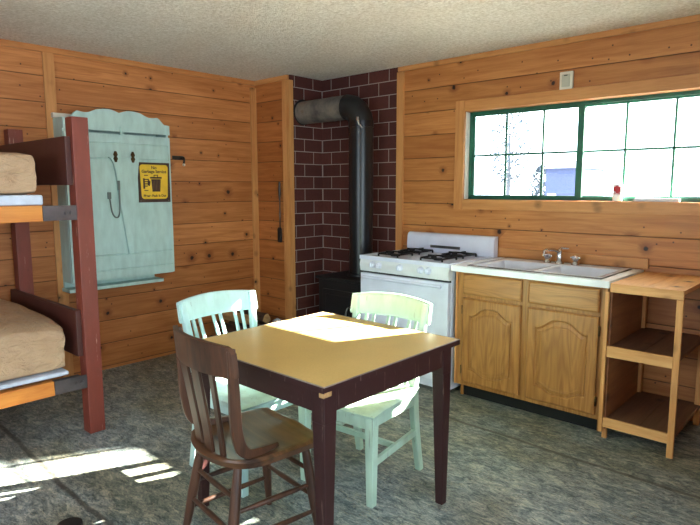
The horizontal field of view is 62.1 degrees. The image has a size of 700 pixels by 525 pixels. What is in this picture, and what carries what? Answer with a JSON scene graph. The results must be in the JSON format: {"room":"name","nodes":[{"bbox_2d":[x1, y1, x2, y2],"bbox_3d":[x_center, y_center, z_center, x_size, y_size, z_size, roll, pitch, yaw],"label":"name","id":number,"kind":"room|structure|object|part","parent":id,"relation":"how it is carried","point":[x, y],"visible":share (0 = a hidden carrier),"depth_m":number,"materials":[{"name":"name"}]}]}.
{"room":"cabin interior","nodes":[
{"label":"cabin interior","id":0,"kind":"room"},
{"bbox_2d":[0,46,254,388],"bbox_3d":[-2.535,-0.269,3.832,0.100,2.394,5.800,7,10,42],"label":"wall","id":1,"kind":"structure","parent":0,"point":[208,120],"depth_m":4.85,"materials":[{"name":"brown wood"}]},
{"bbox_2d":[41,52,73,377],"bbox_3d":[-2.110,-0.297,4.208,0.018,2.352,0.074,7,10,42],"label":"trim","id":2,"kind":"structure","parent":1,"relation":"attached to","point":[47,58],"depth_m":4.16,"materials":[{"name":"brown wood"}]},
{"bbox_2d":[51,109,174,292],"bbox_3d":[-1.760,-0.474,4.416,0.221,1.320,0.824,7,10,42],"label":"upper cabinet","id":3,"kind":"object","parent":1,"relation":"attached to","point":[134,241],"visible":0.78,"depth_m":4.36,"materials":[{"name":"teal paint"}]},
{"bbox_3d":[-1.742,-0.466,4.299,0.036,0.277,0.088,7,10,42],"label":"hook rod","id":4,"kind":"part","parent":3,"relation":"part of","materials":[{"name":"grey metal"}]},
{"bbox_3d":[-1.683,-0.424,4.376,0.025,0.724,0.239,7,10,42],"label":"prop leg","id":5,"kind":"part","parent":3,"relation":"part of","materials":[{"name":"teal paint"}]},
{"bbox_2d":[138,162,170,202],"bbox_3d":[-1.526,-0.624,4.537,0.007,0.305,0.267,7,10,42],"label":"sign","id":6,"kind":"object","parent":3,"relation":"attached to","point":[153,178],"visible":1,"depth_m":4.53,"materials":[{"name":"metal"}]},
{"bbox_2d":[0,39,254,85],"bbox_3d":[-2.632,-1.411,3.492,0.016,0.042,5.190,7,10,42],"label":"trim","id":7,"kind":"structure","parent":1,"relation":"attached to","point":[3,42],"depth_m":4.41,"materials":[{"name":"brown wood"}]},
{"bbox_2d":[172,156,184,165],"bbox_3d":[-1.426,-0.849,4.862,0.053,0.086,0.105,7,10,42],"label":"wall hook","id":8,"kind":"object","parent":1,"relation":"attached to","point":[173,157],"visible":1,"depth_m":4.87,"materials":[{"name":"metal"}]},
{"bbox_3d":[-1.444,-0.878,4.874,0.006,0.032,0.105,7,10,42],"label":"plate","id":9,"kind":"part","parent":8,"relation":"part of","materials":[{"name":"metal"}]},
{"bbox_2d":[249,88,260,311],"bbox_3d":[-0.897,-0.456,5.521,0.020,2.330,0.062,7,10,42],"label":"trim","id":10,"kind":"structure","parent":1,"relation":"attached to","point":[253,115],"depth_m":5.49,"materials":[{"name":"brown wood"}]},
{"bbox_2d":[255,67,397,321],"bbox_3d":[-0.240,-0.453,5.236,1.371,2.394,0.410,7,10,42],"label":"wall","id":11,"kind":"structure","parent":0,"point":[321,150],"depth_m":5.33,"materials":[{"name":"red brick"}]},
{"bbox_2d":[254,75,288,85],"bbox_3d":[-0.716,-1.638,5.231,0.474,0.040,0.016,7,10,42],"label":"trim","id":12,"kind":"structure","parent":11,"relation":"attached to","point":[283,77],"depth_m":5.21,"materials":[{"name":"brown wood"}]},
{"bbox_2d":[277,182,281,241],"bbox_3d":[-0.644,-0.460,5.315,0.052,0.552,0.024,7,10,42],"label":"shovel","id":13,"kind":"object","parent":11,"relation":"hanging from","point":[279,230],"visible":1,"depth_m":5.32,"materials":[{"name":"metal"}]},
{"bbox_3d":[-0.641,-0.648,5.287,0.024,0.170,0.024,7,10,42],"label":"handle","id":14,"kind":"part","parent":13,"relation":"part of","materials":[{"name":"metal"}]},
{"bbox_3d":[-0.644,-0.254,5.341,0.052,0.137,0.015,7,10,42],"label":"blade","id":15,"kind":"part","parent":13,"relation":"part of","materials":[{"name":"black paint"}]},
{"bbox_2d":[282,79,295,319],"bbox_3d":[-0.549,-0.432,5.253,0.088,2.350,0.056,7,10,42],"label":"trim","id":16,"kind":"structure","parent":11,"relation":"attached to","point":[287,85],"depth_m":5.21,"materials":[{"name":"brown wood"}]},
{"bbox_2d":[0,353,699,524],"bbox_3d":[-0.400,1.195,2.050,5.886,0.060,5.800,7,10,42],"label":"floor","id":17,"kind":"structure","parent":0,"point":[507,465],"depth_m":2.91,"materials":[{"name":"grey stone"}]},
{"bbox_2d":[0,116,105,433],"bbox_3d":[-2.576,0.151,2.891,1.100,1.802,2.170,7,10,42],"label":"bunk bed","id":18,"kind":"object","parent":17,"relation":"on","point":[63,160],"visible":0.8,"depth_m":3.30,"materials":[{"name":"red paint"}]},
{"bbox_3d":[-2.243,0.009,3.988,0.088,1.802,0.090,7,10,42],"label":"post","id":19,"kind":"part","parent":18,"relation":"part of","materials":[{"name":"red paint"}]},
{"bbox_2d":[0,195,42,205],"bbox_3d":[-2.607,-0.291,2.784,1.030,0.054,1.775,7,10,42],"label":"pad","id":20,"kind":"object","parent":18,"relation":"on","point":[5,200],"visible":0.96,"depth_m":3.01,"materials":[{"name":"white fabric"}]},
{"bbox_2d":[0,152,36,194],"bbox_3d":[-2.616,-0.433,2.768,1.017,0.228,1.777,7,10,42],"label":"mattress","id":21,"kind":"object","parent":20,"relation":"on","point":[17,170],"visible":1,"depth_m":3.00,"materials":[{"name":"beige fabric"}]},
{"bbox_3d":[-2.242,-0.176,2.440,0.040,0.085,1.782,7,10,42],"label":"rail","id":22,"kind":"part","parent":18,"relation":"part of","materials":[{"name":"orange wood"}]},
{"bbox_3d":[-2.241,0.777,2.563,0.040,0.081,1.782,7,10,42],"label":"rail","id":23,"kind":"part","parent":18,"relation":"part of","materials":[{"name":"orange wood"}]},
{"bbox_2d":[0,368,68,389],"bbox_3d":[-2.581,0.662,2.935,1.030,0.024,1.850,7,10,42],"label":"pad","id":24,"kind":"object","parent":18,"relation":"on","point":[58,372],"visible":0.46,"depth_m":3.15,"materials":[{"name":"white fabric"}]},
{"bbox_2d":[0,299,64,381],"bbox_3d":[-2.586,0.482,2.919,1.020,0.334,1.868,7,10,42],"label":"mattress","id":25,"kind":"object","parent":24,"relation":"on","point":[31,342],"visible":1,"depth_m":3.15,"materials":[{"name":"beige fabric"}]},
{"bbox_3d":[-1.507,0.094,3.319,0.088,1.802,0.090,7,10,42],"label":"post","id":26,"kind":"part","parent":18,"relation":"part of","materials":[{"name":"red paint"}]},
{"bbox_2d":[57,517,83,524],"bbox_3d":[-1.157,1.099,2.402,0.104,0.044,0.104,7,10,42],"label":"bowl","id":27,"kind":"object","parent":17,"relation":"on","point":[72,520],"visible":1,"depth_m":2.42,"materials":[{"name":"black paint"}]},
{"bbox_2d":[176,290,310,497],"bbox_3d":[-0.529,0.612,2.942,0.537,0.877,0.476,7,10,42],"label":"chair","id":28,"kind":"object","parent":17,"relation":"on","point":[198,306],"visible":0.35,"depth_m":2.96,"materials":[{"name":"teal paint"}]},
{"bbox_3d":[-0.793,0.418,2.893,0.116,0.441,0.047,3,8,20],"label":"post","id":29,"kind":"part","parent":28,"relation":"part of","materials":[{"name":"teal paint"}]},
{"bbox_3d":[-0.782,0.841,2.952,0.097,0.419,0.038,7,10,42],"label":"leg","id":30,"kind":"part","parent":28,"relation":"part of","materials":[{"name":"teal paint"}]},
{"bbox_3d":[-0.697,0.215,3.045,0.082,0.118,0.476,7,10,42],"label":"rail","id":31,"kind":"part","parent":28,"relation":"part of","materials":[{"name":"teal paint"}]},
{"bbox_3d":[-0.628,0.681,2.782,0.334,0.053,0.020,7,10,42],"label":"seat rail","id":32,"kind":"part","parent":28,"relation":"part of","materials":[{"name":"teal paint"}]},
{"bbox_3d":[-0.494,0.876,2.673,0.046,0.414,0.046,7,10,42],"label":"leg","id":33,"kind":"part","parent":28,"relation":"part of","materials":[{"name":"teal paint"}]},
{"bbox_3d":[-0.498,0.619,2.914,0.452,0.036,0.462,7,10,42],"label":"seat","id":34,"kind":"part","parent":28,"relation":"part of","materials":[{"name":"teal paint"}]},
{"bbox_3d":[-0.529,0.381,3.179,0.047,0.441,0.116,-4,8,-25],"label":"post","id":35,"kind":"part","parent":28,"relation":"part of","materials":[{"name":"teal paint"}]},
{"bbox_3d":[-0.361,0.682,2.795,0.020,0.058,0.352,7,10,42],"label":"seat rail","id":36,"kind":"part","parent":28,"relation":"part of","materials":[{"name":"teal paint"}]},
{"bbox_2d":[173,325,315,524],"bbox_3d":[-0.406,0.685,2.291,0.484,0.896,0.452,-6,10,-40],"label":"wooden chair","id":37,"kind":"object","parent":17,"relation":"on","point":[236,441],"visible":1,"depth_m":2.17,"materials":[{"name":"brown wood"}]},
{"bbox_3d":[-0.630,0.915,2.342,0.114,0.427,0.040,-1,7,-8],"label":"leg","id":38,"kind":"part","parent":37,"relation":"part of","materials":[{"name":"brown wood"}]},
{"bbox_3d":[-0.590,0.458,2.352,0.228,0.422,0.030,-4,8,-30],"label":"post","id":39,"kind":"part","parent":37,"relation":"part of","materials":[{"name":"brown wood"}]},
{"bbox_3d":[-0.557,0.317,2.114,0.089,0.119,0.452,-6,10,-40],"label":"crest rail","id":40,"kind":"part","parent":37,"relation":"part of","materials":[{"name":"brown wood"}]},
{"bbox_3d":[-0.420,0.947,2.098,0.040,0.427,0.114,2,8,17],"label":"leg","id":41,"kind":"part","parent":37,"relation":"part of","materials":[{"name":"brown wood"}]},
{"bbox_3d":[-0.391,0.690,2.304,0.444,0.038,0.444,-6,10,-40],"label":"seat","id":42,"kind":"part","parent":37,"relation":"part of","materials":[{"name":"brown wood"}]},
{"bbox_3d":[-0.346,0.495,2.069,0.030,0.422,0.228,6,9,38],"label":"post","id":43,"kind":"part","parent":37,"relation":"part of","materials":[{"name":"brown wood"}]},
{"bbox_3d":[-0.370,0.885,2.572,0.041,0.425,0.088,1,7,10],"label":"leg","id":44,"kind":"part","parent":37,"relation":"part of","materials":[{"name":"brown wood"}]},
{"bbox_3d":[-0.150,0.918,2.317,0.088,0.425,0.041,0,7,-1],"label":"leg","id":45,"kind":"part","parent":37,"relation":"part of","materials":[{"name":"brown wood"}]},
{"bbox_2d":[191,312,459,524],"bbox_3d":[-0.116,0.716,2.601,0.859,0.750,0.853,7,10,42],"label":"dining table","id":46,"kind":"object","parent":17,"relation":"on","point":[322,363],"visible":0.77,"depth_m":2.35,"materials":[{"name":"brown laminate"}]},
{"bbox_3d":[-0.648,0.730,2.567,0.062,0.732,0.062,7,10,42],"label":"leg","id":47,"kind":"part","parent":46,"relation":"part of","materials":[{"name":"red paint"}]},
{"bbox_3d":[-0.089,0.795,2.059,0.062,0.732,0.062,7,10,42],"label":"leg","id":48,"kind":"part","parent":46,"relation":"part of","materials":[{"name":"red paint"}]},
{"bbox_3d":[0.402,0.726,2.590,0.062,0.732,0.062,7,10,42],"label":"leg","id":49,"kind":"part","parent":46,"relation":"part of","materials":[{"name":"red paint"}]},
{"bbox_2d":[298,292,432,507],"bbox_3d":[0.077,0.622,2.854,0.476,0.877,0.537,6,9,37],"label":"chair","id":50,"kind":"object","parent":17,"relation":"on","point":[369,413],"visible":0.55,"depth_m":2.82,"materials":[{"name":"green paint"}]},
{"bbox_3d":[-0.219,0.857,2.823,0.046,0.414,0.046,6,9,37],"label":"leg","id":51,"kind":"part","parent":50,"relation":"part of","materials":[{"name":"green paint"}]},
{"bbox_3d":[-0.062,0.696,2.681,0.352,0.058,0.020,6,9,37],"label":"seat rail","id":52,"kind":"part","parent":50,"relation":"part of","materials":[{"name":"green paint"}]},
{"bbox_3d":[0.031,0.392,3.087,0.047,0.441,0.116,2,8,15],"label":"post","id":53,"kind":"part","parent":50,"relation":"part of","materials":[{"name":"green paint"}]},
{"bbox_3d":[0.036,0.817,3.132,0.038,0.419,0.097,6,9,37],"label":"leg","id":54,"kind":"part","parent":50,"relation":"part of","materials":[{"name":"green paint"}]},
{"bbox_3d":[0.096,0.887,2.584,0.046,0.414,0.046,6,9,37],"label":"leg","id":55,"kind":"part","parent":50,"relation":"part of","materials":[{"name":"green paint"}]},
{"bbox_3d":[0.051,0.630,2.821,0.462,0.036,0.452,6,9,37],"label":"seat","id":56,"kind":"part","parent":50,"relation":"part of","materials":[{"name":"green paint"}]},
{"bbox_3d":[0.215,0.222,2.984,0.476,0.118,0.082,6,9,37],"label":"rail","id":57,"kind":"part","parent":50,"relation":"part of","materials":[{"name":"green paint"}]},
{"bbox_3d":[0.204,0.689,2.714,0.020,0.053,0.334,6,9,37],"label":"seat rail","id":58,"kind":"part","parent":50,"relation":"part of","materials":[{"name":"green paint"}]},
{"bbox_3d":[0.330,0.846,2.908,0.038,0.419,0.097,6,9,37],"label":"leg","id":59,"kind":"part","parent":50,"relation":"part of","materials":[{"name":"green paint"}]},
{"bbox_3d":[0.341,0.422,2.851,0.116,0.441,0.047,-4,8,-30],"label":"post","id":60,"kind":"part","parent":50,"relation":"part of","materials":[{"name":"green paint"}]},
{"bbox_2d":[360,231,497,389],"bbox_3d":[0.572,0.330,4.379,0.809,1.058,0.662,7,10,42],"label":"gas range","id":61,"kind":"object","parent":17,"relation":"on","point":[422,270],"visible":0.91,"depth_m":4.17,"materials":[{"name":"white metal"}]},
{"bbox_3d":[0.157,0.018,4.294,0.052,0.052,0.038,7,10,42],"label":"knob","id":62,"kind":"part","parent":61,"relation":"part of","materials":[{"name":"white plastic"}]},
{"bbox_3d":[0.202,0.023,4.254,0.052,0.052,0.038,7,10,42],"label":"knob","id":63,"kind":"part","parent":61,"relation":"part of","materials":[{"name":"white plastic"}]},
{"bbox_3d":[0.342,0.040,4.126,0.052,0.052,0.038,7,10,42],"label":"knob","id":64,"kind":"part","parent":61,"relation":"part of","materials":[{"name":"white plastic"}]},
{"bbox_3d":[0.354,0.137,4.136,0.695,0.022,0.026,7,10,42],"label":"handle","id":65,"kind":"part","parent":61,"relation":"part of","materials":[{"name":"white metal"}]},
{"bbox_3d":[0.381,0.450,4.199,0.781,0.698,0.038,7,10,42],"label":"oven door","id":66,"kind":"part","parent":61,"relation":"part of","materials":[{"name":"white metal"}]},
{"bbox_3d":[0.383,0.044,4.149,0.785,0.092,0.055,7,10,42],"label":"control panel","id":67,"kind":"part","parent":61,"relation":"part of","materials":[{"name":"white metal"}]},
{"bbox_3d":[0.477,0.055,4.003,0.052,0.052,0.038,7,10,42],"label":"knob","id":68,"kind":"part","parent":61,"relation":"part of","materials":[{"name":"white plastic"}]},
{"bbox_3d":[0.392,0.823,4.258,0.765,0.053,0.030,7,10,42],"label":"kick panel","id":69,"kind":"part","parent":61,"relation":"part of","materials":[{"name":"white metal"}]},
{"bbox_2d":[360,249,491,267],"bbox_3d":[0.575,-0.040,4.350,0.789,0.028,0.625,7,10,42],"label":"cooktop","id":70,"kind":"object","parent":61,"relation":"in","point":[412,258],"depth_m":4.25,"materials":[{"name":"white metal"}]},
{"bbox_3d":[0.523,0.060,3.962,0.052,0.052,0.038,7,10,42],"label":"knob","id":71,"kind":"part","parent":61,"relation":"part of","materials":[{"name":"white plastic"}]},
{"bbox_2d":[454,272,610,431],"bbox_3d":[1.260,0.499,3.816,0.981,0.866,0.584,7,10,42],"label":"base cabinet","id":72,"kind":"object","parent":17,"relation":"on","point":[533,346],"visible":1,"depth_m":3.57,"materials":[{"name":"brown wood"}]},
{"bbox_3d":[0.905,0.534,3.763,0.414,0.574,0.022,7,10,42],"label":"door","id":73,"kind":"part","parent":72,"relation":"part of","materials":[{"name":"brown wood"}]},
{"bbox_3d":[0.904,0.158,3.715,0.414,0.137,0.022,7,10,42],"label":"drawer","id":74,"kind":"part","parent":72,"relation":"part of","materials":[{"name":"brown wood"}]},
{"bbox_2d":[451,257,643,287],"bbox_3d":[1.254,0.051,3.751,1.016,0.040,0.619,7,10,42],"label":"countertop","id":75,"kind":"structure","parent":72,"relation":"on","point":[602,283],"depth_m":3.48,"materials":[{"name":"white laminate"}]},
{"bbox_2d":[467,257,631,278],"bbox_3d":[1.272,0.103,3.747,0.856,0.156,0.548,7,10,42],"label":"sink","id":76,"kind":"object","parent":75,"relation":"in","point":[515,264],"visible":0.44,"depth_m":3.77,"materials":[{"name":"white ceramic"}]},
{"bbox_2d":[542,247,580,264],"bbox_3d":[1.378,-0.049,3.884,0.256,0.112,0.191,0,7,-3],"label":"faucet","id":77,"kind":"object","parent":75,"relation":"on","point":[547,256],"visible":1,"depth_m":3.88,"materials":[{"name":"silver metal"}]},
{"bbox_3d":[1.343,-0.033,3.953,0.052,0.063,0.057,-1,7,-6],"label":"handle","id":78,"kind":"part","parent":77,"relation":"part of","materials":[{"name":"silver metal"}]},
{"bbox_3d":[1.332,-0.075,3.838,0.186,0.048,0.023,-5,9,-36],"label":"spout","id":79,"kind":"part","parent":77,"relation":"part of","materials":[{"name":"silver metal"}]},
{"bbox_3d":[1.483,-0.016,3.826,0.057,0.063,0.052,0,7,1],"label":"handle","id":80,"kind":"part","parent":77,"relation":"part of","materials":[{"name":"silver metal"}]},
{"bbox_3d":[1.246,0.574,3.453,0.424,0.574,0.022,7,10,42],"label":"door","id":81,"kind":"part","parent":72,"relation":"part of","materials":[{"name":"brown wood"}]},
{"bbox_3d":[1.246,0.198,3.405,0.424,0.137,0.022,7,10,42],"label":"drawer","id":82,"kind":"part","parent":72,"relation":"part of","materials":[{"name":"brown wood"}]},
{"bbox_2d":[598,271,699,458],"bbox_3d":[1.757,0.543,3.348,0.384,0.896,0.617,7,10,42],"label":"shelf unit","id":83,"kind":"object","parent":17,"relation":"on","point":[629,409],"visible":1,"depth_m":3.27,"materials":[{"name":"brown wood"}]},
{"bbox_3d":[1.420,0.558,3.252,0.020,0.802,0.019,7,10,42],"label":"post","id":84,"kind":"part","parent":83,"relation":"part of","materials":[{"name":"brown wood"}]},
{"bbox_3d":[1.631,0.513,3.452,0.008,0.810,0.562,7,10,42],"label":"panel","id":85,"kind":"part","parent":83,"relation":"part of","materials":[{"name":"brown wood"}]},
{"bbox_3d":[1.839,0.515,3.667,0.030,0.871,0.030,7,10,42],"label":"post","id":86,"kind":"part","parent":83,"relation":"part of","materials":[{"name":"brown wood"}]},
{"bbox_3d":[1.685,0.611,3.015,0.032,0.847,0.018,7,10,42],"label":"post","id":87,"kind":"part","parent":83,"relation":"part of","materials":[{"name":"brown wood"}]},
{"bbox_3d":[2.083,0.543,3.446,0.030,0.871,0.030,7,10,42],"label":"post","id":88,"kind":"part","parent":83,"relation":"part of","materials":[{"name":"brown wood"}]},
{"bbox_3d":[-0.787,0.672,5.404,0.420,0.113,0.119,6,10,41],"label":"log","id":89,"kind":"object","parent":17,"relation":"on","visible":0},
{"bbox_2d":[257,321,273,324],"bbox_3d":[-0.839,0.563,5.332,0.400,0.100,0.107,6,10,41],"label":"log","id":90,"kind":"object","parent":89,"relation":"on","point":[258,322],"visible":0.09,"depth_m":5.24,"materials":[{"name":"brown wood"}]},
{"bbox_2d":[237,310,269,322],"bbox_3d":[-0.882,0.480,5.274,0.380,0.080,0.102,6,10,41],"label":"log","id":91,"kind":"object","parent":90,"relation":"on","point":[262,317],"visible":0.45,"depth_m":5.16,"materials":[{"name":"brown wood"}]},
{"bbox_3d":[-0.974,0.706,5.173,0.400,0.106,0.144,6,10,41],"label":"log","id":92,"kind":"object","parent":17,"relation":"on","visible":0},
{"bbox_2d":[218,321,242,333],"bbox_3d":[-1.021,0.594,5.107,0.400,0.100,0.118,6,10,41],"label":"log","id":93,"kind":"object","parent":92,"relation":"on","point":[229,327],"visible":0.35,"depth_m":5.09,"materials":[{"name":"brown wood"}]},
{"bbox_2d":[228,321,260,327],"bbox_3d":[-0.931,0.578,5.219,0.410,0.104,0.116,7,10,43],"label":"log","id":94,"kind":"object","parent":92,"relation":"on","point":[229,322],"visible":0.09,"depth_m":5.20,"materials":[{"name":"brown wood"}]},
{"bbox_2d":[223,312,248,324],"bbox_3d":[-0.977,0.487,5.141,0.360,0.088,0.096,6,9,39],"label":"log","id":95,"kind":"object","parent":94,"relation":"on","point":[229,316],"visible":0.52,"depth_m":5.14,"materials":[{"name":"brown wood"}]},
{"bbox_3d":[-0.153,0.751,5.067,0.900,0.050,0.710,7,10,42],"label":"trim","id":96,"kind":"structure","parent":17,"relation":"on","visible":0},
{"bbox_2d":[316,270,360,318],"bbox_3d":[0.032,0.414,4.940,0.515,0.650,0.521,7,10,42],"label":"wood stove","id":97,"kind":"object","parent":96,"relation":"on","point":[336,289],"visible":0.3,"depth_m":4.79,"materials":[{"name":"black paint"}]},
{"bbox_2d":[293,94,373,274],"bbox_3d":[-0.130,-0.680,5.026,0.802,1.496,0.230,7,10,42],"label":"flue pipe","id":98,"kind":"object","parent":97,"relation":"on","point":[352,108],"visible":0.98,"depth_m":4.77,"materials":[{"name":"black metal"}]},
{"bbox_3d":[-0.100,0.383,4.791,0.345,0.310,0.029,7,10,42],"label":"door","id":99,"kind":"part","parent":97,"relation":"part of","materials":[{"name":"black paint"}]},
{"bbox_3d":[0.052,0.111,4.924,0.515,0.045,0.460,7,10,42],"label":"plate","id":100,"kind":"part","parent":97,"relation":"part of","materials":[{"name":"black paint"}]},
{"bbox_2d":[0,0,699,80],"bbox_3d":[-0.403,-1.248,1.735,5.886,0.080,5.800,7,10,42],"label":"ceiling","id":101,"kind":"structure","parent":0,"point":[253,40],"depth_m":3.60,"materials":[{"name":"beige paint"}]},
{"bbox_2d":[403,22,699,420],"bbox_3d":[1.524,-0.293,3.978,5.686,2.394,0.100,7,10,42],"label":"wall","id":102,"kind":"structure","parent":0,"point":[671,243],"depth_m":3.93,"materials":[{"name":"brown wood"}]},
{"bbox_2d":[395,72,404,249],"bbox_3d":[0.417,-0.390,4.903,0.065,2.352,0.022,7,10,42],"label":"trim","id":103,"kind":"structure","parent":102,"relation":"attached to","point":[400,75],"depth_m":4.83,"materials":[{"name":"brown wood"}]},
{"bbox_2d":[454,100,465,208],"bbox_3d":[0.841,-0.818,4.457,0.079,0.816,0.021,7,10,42],"label":"trim","id":104,"kind":"structure","parent":102,"relation":"attached to","point":[460,119],"depth_m":4.45,"materials":[{"name":"brown wood"}]},
{"bbox_2d":[464,112,469,198],"bbox_3d":[0.897,-0.816,4.455,0.006,0.653,0.050,7,10,42],"label":"trim","id":105,"kind":"structure","parent":102,"relation":"attached to","point":[467,138],"depth_m":4.45,"materials":[{"name":"white wood"}]},
{"bbox_2d":[398,14,699,71],"bbox_3d":[1.989,-1.397,3.325,4.315,0.038,0.016,7,10,42],"label":"trim","id":106,"kind":"structure","parent":102,"relation":"attached to","point":[694,18],"depth_m":3.85,"materials":[{"name":"brown wood"}]},
{"bbox_2d":[559,71,573,89],"bbox_3d":[1.434,-1.206,3.853,0.088,0.114,0.028,7,10,42],"label":"wall box","id":107,"kind":"object","parent":102,"relation":"attached to","point":[566,78],"visible":1,"depth_m":3.84,"materials":[{"name":"beige plastic"}]},
{"bbox_3d":[1.427,-1.204,3.847,0.054,0.081,0.004,7,10,42],"label":"panel","id":108,"kind":"part","parent":107,"relation":"part of","materials":[{"name":"grey plastic"}]},
{"bbox_2d":[498,248,648,268],"bbox_3d":[1.481,-0.035,3.968,1.028,0.062,0.020,7,10,42],"label":"trim","id":109,"kind":"structure","parent":102,"relation":"attached to","point":[643,263],"depth_m":3.87,"materials":[{"name":"brown wood"}]},
{"bbox_2d":[462,199,699,215],"bbox_3d":[1.540,-0.371,3.870,1.812,0.073,0.020,7,10,42],"label":"trim","id":110,"kind":"structure","parent":102,"relation":"attached to","point":[663,208],"depth_m":3.83,"materials":[{"name":"brown wood"}]},
{"bbox_2d":[465,73,699,111],"bbox_3d":[1.539,-1.101,3.776,1.812,0.079,0.020,7,10,42],"label":"trim","id":111,"kind":"structure","parent":102,"relation":"attached to","point":[691,81],"depth_m":3.75,"materials":[{"name":"brown wood"}]},
{"bbox_2d":[468,90,699,201],"bbox_3d":[1.557,-0.747,3.918,1.711,0.655,0.048,7,10,42],"label":"window","id":112,"kind":"structure","parent":102,"relation":"in","point":[582,113],"depth_m":3.91,"materials":[{"name":"green paint"}]},
{"bbox_3d":[1.252,-0.778,4.184,0.848,0.616,0.016,7,10,42],"label":"sash","id":113,"kind":"part","parent":112,"relation":"part of","materials":[{"name":"green paint"}]},
{"bbox_3d":[1.875,-0.709,3.643,0.848,0.616,0.016,7,10,42],"label":"sash","id":114,"kind":"part","parent":112,"relation":"part of","materials":[{"name":"green paint"}]},
{"bbox_2d":[612,184,622,200],"bbox_3d":[1.720,-0.450,3.736,0.058,0.110,0.058,7,10,42],"label":"can","id":115,"kind":"object","parent":102,"relation":"on","point":[617,188],"visible":0.97,"depth_m":3.71,"materials":[{"name":"white metal"}]},
{"bbox_2d":[613,186,619,193],"bbox_3d":[1.702,-0.464,3.719,0.011,0.056,0.047,-6,10,-40],"label":"print","id":116,"kind":"object","parent":115,"relation":"attached to","point":[616,189],"depth_m":3.71},
{"bbox_2d":[634,198,680,201],"bbox_3d":[1.896,-0.387,3.594,0.258,0.022,0.040,7,10,42],"label":"tray","id":117,"kind":"object","parent":102,"relation":"on","point":[635,199],"visible":0.98,"depth_m":3.57,"materials":[{"name":"white plastic"}]},
{"label":"outside","id":118,"kind":"structure","parent":0,"visible":0},
{"bbox_3d":[19.253,-4.245,48.897,150.000,0.200,89.500,7,10,42],"label":"ground","id":119,"kind":"structure","parent":118,"visible":0},
{"bbox_2d":[485,113,533,194],"bbox_3d":[8.754,-5.548,32.077,2.617,6.719,2.636,7,10,42],"label":"tree","id":120,"kind":"object","parent":119,"relation":"on","point":[510,163],"visible":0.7,"depth_m":31.89,"materials":[{"name":"plant"}]},
{"bbox_2d":[528,165,545,194],"bbox_3d":[10.875,-3.943,33.130,1.434,3.263,1.418,7,10,42],"label":"tree","id":121,"kind":"object","parent":119,"relation":"on","point":[536,188],"visible":0.45,"depth_m":32.95,"materials":[{"name":"plant"}]},
{"bbox_2d":[544,160,606,195],"bbox_3d":[11.409,-3.507,29.572,1.690,3.300,4.100,7,10,42],"label":"cabin","id":122,"kind":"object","parent":119,"relation":"on","point":[560,176],"visible":0.44,"depth_m":28.53,"materials":[{"name":"blue"}]}
]}

